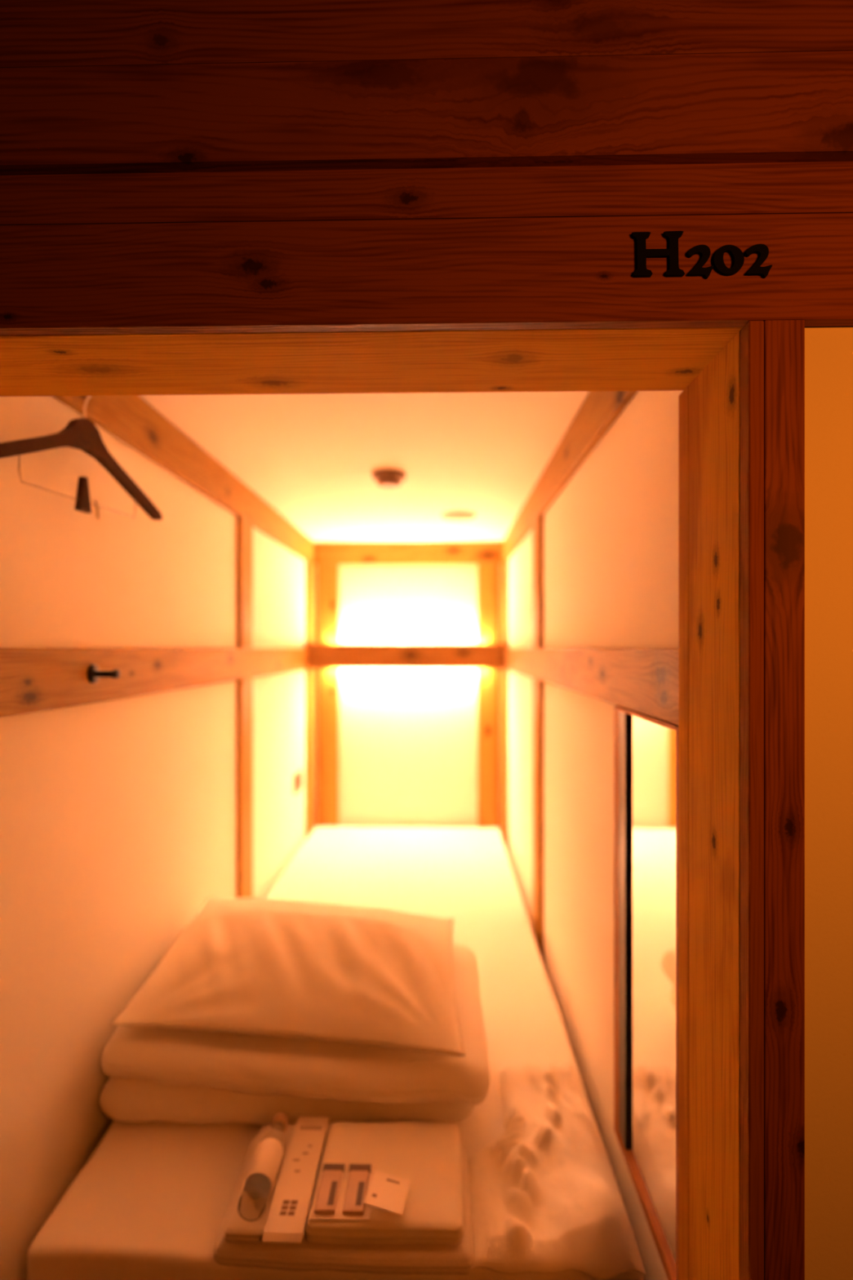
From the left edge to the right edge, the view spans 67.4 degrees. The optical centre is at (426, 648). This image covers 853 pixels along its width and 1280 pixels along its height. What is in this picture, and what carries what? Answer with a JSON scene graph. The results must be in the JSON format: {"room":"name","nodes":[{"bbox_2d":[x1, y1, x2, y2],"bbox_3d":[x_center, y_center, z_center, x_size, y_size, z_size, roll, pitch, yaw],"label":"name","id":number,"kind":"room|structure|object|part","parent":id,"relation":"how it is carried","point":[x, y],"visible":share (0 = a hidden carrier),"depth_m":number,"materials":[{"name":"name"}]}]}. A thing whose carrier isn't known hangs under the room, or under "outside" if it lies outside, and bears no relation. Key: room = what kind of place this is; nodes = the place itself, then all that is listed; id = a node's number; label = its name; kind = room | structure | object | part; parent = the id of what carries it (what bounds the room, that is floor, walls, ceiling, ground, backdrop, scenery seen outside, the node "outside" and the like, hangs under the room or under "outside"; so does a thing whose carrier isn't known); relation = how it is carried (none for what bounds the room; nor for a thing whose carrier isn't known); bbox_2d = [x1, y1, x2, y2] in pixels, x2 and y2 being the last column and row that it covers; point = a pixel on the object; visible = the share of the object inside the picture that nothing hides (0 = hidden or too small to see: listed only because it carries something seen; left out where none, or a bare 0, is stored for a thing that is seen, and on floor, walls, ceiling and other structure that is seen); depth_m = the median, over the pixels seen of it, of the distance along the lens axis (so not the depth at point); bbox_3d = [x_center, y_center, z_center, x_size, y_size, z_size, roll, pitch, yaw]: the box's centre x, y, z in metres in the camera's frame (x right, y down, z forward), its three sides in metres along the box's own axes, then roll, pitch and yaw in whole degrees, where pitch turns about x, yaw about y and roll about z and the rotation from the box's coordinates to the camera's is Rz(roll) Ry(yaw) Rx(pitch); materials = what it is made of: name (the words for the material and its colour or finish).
{"room":"capsule hotel","nodes":[
{"label":"capsule hotel","id":0,"kind":"room"},
{"bbox_2d":[0,395,314,1279],"bbox_3d":[-0.572,0.309,1.873,0.056,1.682,2.320,0,0,1],"label":"wall","id":1,"kind":"structure","parent":0,"point":[163,787],"depth_m":1.17,"materials":[{"name":"paint"}]},
{"bbox_2d":[87,664,120,684],"bbox_3d":[-0.539,0.043,1.075,0.044,0.033,0.033,0,0,1],"label":"coat hook","id":2,"kind":"object","parent":1,"relation":"attached to","point":[94,673],"visible":1,"depth_m":1.07,"materials":[{"name":"black metal"}]},
{"bbox_3d":[-0.554,0.046,1.795,0.016,0.092,2.036,0,0,1],"label":"rail","id":3,"kind":"part","parent":1,"relation":"part of","materials":[{"name":"brown wood"}]},
{"bbox_3d":[-0.550,0.546,1.941,0.016,0.907,0.113,0,0,1],"label":"post","id":4,"kind":"part","parent":1,"relation":"part of","materials":[{"name":"brown wood"}]},
{"bbox_3d":[-0.550,-0.195,1.941,0.016,0.388,0.113,0,0,1],"label":"post","id":5,"kind":"part","parent":1,"relation":"part of","materials":[{"name":"brown wood"}]},
{"bbox_2d":[293,769,302,795],"bbox_3d":[-0.536,0.559,2.680,0.011,0.078,0.135,0,0,1],"label":"wall outlet","id":6,"kind":"object","parent":1,"relation":"attached to","point":[298,777],"visible":1,"depth_m":2.66,"materials":[{"name":"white plastic"}]},
{"bbox_2d":[296,777,298,789],"bbox_3d":[-0.533,0.559,2.647,0.002,0.038,0.040,0,0,1],"label":"socket","id":7,"kind":"object","parent":6,"relation":"attached to","point":[297,779],"depth_m":2.64,"materials":[{"name":"brown"}]},
{"bbox_2d":[299,775,302,785],"bbox_3d":[-0.531,0.559,2.712,0.002,0.038,0.040,0,0,1],"label":"socket","id":8,"kind":"object","parent":6,"relation":"attached to","point":[300,776],"depth_m":2.70,"materials":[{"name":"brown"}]},
{"bbox_3d":[-0.529,0.306,2.900,0.016,1.388,0.115,0,0,1],"label":"post","id":9,"kind":"part","parent":1,"relation":"part of","materials":[{"name":"brown wood"}]},
{"bbox_2d":[26,826,644,1279],"bbox_3d":[-0.115,0.869,1.895,0.857,0.106,2.099,0,0,1],"label":"mattress","id":10,"kind":"object","parent":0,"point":[151,1202],"visible":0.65,"depth_m":1.10,"materials":[{"name":"beige fabric"}]},
{"bbox_2d":[98,942,490,1124],"bbox_3d":[-0.226,0.737,1.303,0.678,0.151,0.542,0,0,1],"label":"duvet","id":11,"kind":"object","parent":10,"relation":"on","point":[175,1075],"visible":0.48,"depth_m":1.08,"materials":[{"name":"beige fabric"}]},
{"bbox_2d":[110,896,465,1057],"bbox_3d":[-0.243,0.601,1.323,0.624,0.119,0.565,0,0,1],"label":"pillow","id":12,"kind":"object","parent":11,"relation":"on","point":[367,975],"visible":1,"depth_m":1.16,"materials":[{"name":"beige fabric"}]},
{"bbox_2d":[213,1135,475,1275],"bbox_3d":[-0.110,0.799,0.930,0.349,0.028,0.213,0,0,1],"label":"tray","id":13,"kind":"object","parent":10,"relation":"on","point":[459,1259],"visible":0.4,"depth_m":0.83,"materials":[{"name":"brown wood"}]},
{"bbox_2d":[222,1124,327,1244],"bbox_3d":[-0.214,0.775,0.937,0.110,0.022,0.199,0,0,1],"label":"towel","id":14,"kind":"object","parent":13,"relation":"on","point":[237,1229],"visible":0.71,"depth_m":0.86,"materials":[{"name":"beige fabric"}]},
{"bbox_2d":[237,1113,288,1222],"bbox_3d":[-0.232,0.745,0.930,0.038,0.038,0.162,0,0,1],"label":"water bottle","id":15,"kind":"object","parent":14,"relation":"on","point":[253,1200],"visible":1,"depth_m":0.89,"materials":[{"name":"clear plastic"}]},
{"bbox_2d":[262,1116,329,1243],"bbox_3d":[-0.185,0.763,0.933,0.052,0.008,0.213,0,0,1],"label":"remote control","id":16,"kind":"object","parent":14,"relation":"on","point":[287,1214],"visible":1,"depth_m":0.91,"materials":[{"name":"white plastic"}]},
{"bbox_2d":[279,1200,297,1215],"bbox_3d":[-0.187,0.759,0.869,0.020,0.001,0.023,0,0,1],"label":"print","id":17,"kind":"object","parent":16,"relation":"on","point":[286,1207],"depth_m":0.87,"materials":[{"name":"brown"}]},
{"bbox_2d":[293,1145,311,1172],"bbox_3d":[-0.188,0.759,0.954,0.019,0.001,0.053,0,0,11],"label":"print","id":18,"kind":"object","parent":16,"relation":"on","point":[302,1154],"depth_m":0.95,"materials":[{"name":"beige"}]},
{"bbox_2d":[300,1125,321,1129],"bbox_3d":[-0.183,0.759,1.014,0.032,0.001,0.006,0,0,1],"label":"print","id":19,"kind":"object","parent":16,"relation":"on","point":[302,1127],"depth_m":1.01,"materials":[{"name":"brown"}]},
{"bbox_2d":[305,1120,463,1244],"bbox_3d":[-0.053,0.771,0.933,0.213,0.031,0.196,0,0,1],"label":"folded towel","id":20,"kind":"object","parent":13,"relation":"on","point":[429,1156],"visible":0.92,"depth_m":0.92,"materials":[{"name":"beige fabric"}]},
{"bbox_2d":[308,1164,377,1220],"bbox_3d":[-0.114,0.754,0.890,0.081,0.001,0.090,0,0,1],"label":"card","id":21,"kind":"object","parent":20,"relation":"on","point":[338,1215],"visible":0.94,"depth_m":0.86,"materials":[{"name":"beige paper"}]},
{"bbox_2d":[314,1163,345,1213],"bbox_3d":[-0.135,0.751,0.892,0.031,0.005,0.080,0,0,1],"label":"sachet","id":22,"kind":"object","parent":21,"relation":"on","point":[327,1197],"visible":1,"depth_m":0.89,"materials":[{"name":"white plastic"}]},
{"bbox_2d":[327,1181,337,1204],"bbox_3d":[-0.129,0.749,0.880,0.008,0.001,0.038,0,0,1],"label":"print","id":23,"kind":"object","parent":22,"relation":"on","point":[332,1186],"depth_m":0.88,"materials":[{"name":"brown"}]},
{"bbox_2d":[342,1164,371,1213],"bbox_3d":[-0.097,0.751,0.891,0.031,0.005,0.080,0,0,1],"label":"sachet","id":24,"kind":"object","parent":21,"relation":"on","point":[358,1175],"visible":0.95,"depth_m":0.89,"materials":[{"name":"white plastic"}]},
{"bbox_2d":[355,1181,364,1205],"bbox_3d":[-0.091,0.749,0.879,0.008,0.001,0.038,0,0,1],"label":"print","id":25,"kind":"object","parent":24,"relation":"on","point":[359,1185],"depth_m":0.88,"materials":[{"name":"brown"}]},
{"bbox_2d":[363,1170,410,1215],"bbox_3d":[-0.053,0.739,0.869,0.052,0.019,0.068,0,0,9],"label":"paper tag","id":26,"kind":"object","parent":20,"relation":"on","point":[386,1192],"visible":1,"depth_m":0.87,"materials":[{"name":"beige paper"}]},
{"bbox_2d":[386,1178,399,1183],"bbox_3d":[-0.046,0.741,0.890,0.018,0.001,0.004,8,-8,10],"label":"print","id":27,"kind":"object","parent":26,"relation":"on","point":[388,1180],"depth_m":0.89},
{"bbox_2d":[466,1061,646,1279],"bbox_3d":[0.171,0.783,1.029,0.237,0.058,0.408,0,0,1],"label":"cloth","id":28,"kind":"object","parent":10,"relation":"on","point":[545,1197],"visible":0.97,"depth_m":0.93,"materials":[{"name":"beige fabric"}]},
{"bbox_2d":[138,391,589,542],"bbox_3d":[-0.109,-0.512,1.870,0.901,0.040,2.226,0,0,1],"label":"ceiling","id":29,"kind":"structure","parent":0,"point":[313,458],"depth_m":1.61,"materials":[{"name":"white paint"}]},
{"bbox_2d":[372,469,405,488],"bbox_3d":[-0.105,-0.474,1.803,0.096,0.035,0.096,0,0,1],"label":"smoke detector","id":30,"kind":"object","parent":29,"relation":"attached to","point":[385,478],"visible":1,"depth_m":1.77,"materials":[{"name":"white plastic"}]},
{"bbox_2d":[440,511,475,520],"bbox_3d":[0.118,-0.485,2.358,0.128,0.013,0.128,0,0,1],"label":"ceiling vent","id":31,"kind":"object","parent":29,"relation":"in","point":[453,515],"visible":1,"depth_m":2.33,"materials":[{"name":"beige plastic"}]},
{"bbox_2d":[314,541,502,838],"bbox_3d":[-0.085,0.329,2.985,0.901,1.642,0.075,0,0,1],"label":"wall","id":32,"kind":"structure","parent":0,"point":[409,748],"depth_m":2.98,"materials":[{"name":"paint"}]},
{"bbox_3d":[-0.458,0.306,2.976,0.098,1.388,0.030,0,0,1],"label":"post","id":33,"kind":"part","parent":32,"relation":"part of","materials":[{"name":"brown wood"}]},
{"bbox_2d":[304,644,508,668],"bbox_3d":[-0.088,0.034,2.823,0.897,0.108,0.036,0,0,1],"label":"wooden beam","id":34,"kind":"structure","parent":32,"relation":"attached to","point":[319,655],"depth_m":2.80,"materials":[{"name":"brown wood"}]},
{"bbox_3d":[0.287,0.306,2.959,0.100,1.388,0.030,0,0,1],"label":"post","id":35,"kind":"part","parent":32,"relation":"part of","materials":[{"name":"brown wood"}]},
{"bbox_2d":[0,0,852,1279],"bbox_3d":[0.015,0.255,0.669,2.800,1.990,0.166,0,0,1],"label":"wall","id":36,"kind":"structure","parent":0,"point":[197,197],"depth_m":0.59,"materials":[{"name":"wood"}]},
{"bbox_2d":[631,231,772,279],"bbox_3d":[0.250,-0.358,0.583,0.126,0.042,0.004,0,0,1],"label":"room number","id":37,"kind":"object","parent":36,"relation":"attached to","point":[642,253],"visible":1,"depth_m":0.58,"materials":[{"name":"black paint"}]},
{"bbox_2d":[502,390,683,1279],"bbox_3d":[0.348,0.309,1.885,0.046,1.682,2.256,0,0,1],"label":"wall","id":38,"kind":"structure","parent":0,"point":[590,556],"depth_m":1.32,"materials":[{"name":"paint"}]},
{"bbox_3d":[0.355,0.306,2.880,0.016,1.388,0.115,0,0,1],"label":"post","id":39,"kind":"part","parent":38,"relation":"part of","materials":[{"name":"brown wood"}]},
{"bbox_3d":[0.334,0.546,1.922,0.016,0.907,0.113,0,0,1],"label":"post","id":40,"kind":"part","parent":38,"relation":"part of","materials":[{"name":"brown wood"}]},
{"bbox_3d":[0.334,-0.195,1.922,0.016,0.388,0.113,0,0,1],"label":"post","id":41,"kind":"part","parent":38,"relation":"part of","materials":[{"name":"brown wood"}]},
{"bbox_3d":[0.331,0.046,1.775,0.016,0.092,2.036,0,0,1],"label":"rail","id":42,"kind":"part","parent":38,"relation":"part of","materials":[{"name":"brown wood"}]},
{"bbox_2d":[613,705,678,1279],"bbox_3d":[0.311,0.440,0.902,0.017,0.692,0.286,0,0,1],"label":"wall mirror","id":43,"kind":"object","parent":38,"relation":"attached to","point":[646,747],"visible":0.77,"depth_m":0.90,"materials":[{"name":"brown mirror"}]},
{"bbox_3d":[0.311,0.777,0.893,0.017,0.018,0.248,0,0,1],"label":"frame rail","id":44,"kind":"part","parent":43,"relation":"part of","materials":[{"name":"wood"}]},
{"bbox_3d":[0.311,0.097,0.893,0.017,0.006,0.248,0,0,1],"label":"frame rail","id":45,"kind":"part","parent":43,"relation":"part of","materials":[{"name":"wood"}]},
{"bbox_2d":[678,320,804,1279],"bbox_3d":[0.321,0.475,0.670,0.050,1.550,0.174,0,0,1],"label":"door frame","id":46,"kind":"structure","parent":38,"relation":"attached to","point":[741,420],"depth_m":0.60,"materials":[{"name":"brown wood"}]},
{"bbox_3d":[-0.547,-0.418,1.014,0.032,0.006,0.006,0,0,1],"label":"peg","id":47,"kind":"object","parent":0,"visible":0},
{"bbox_2d":[0,395,162,519],"bbox_3d":[-0.541,-0.319,1.012,0.014,0.214,0.406,0,0,10],"label":"hanger","id":48,"kind":"object","parent":47,"relation":"hanging from","point":[82,434],"visible":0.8,"depth_m":1.01,"materials":[{"name":"black plastic"}]}
]}

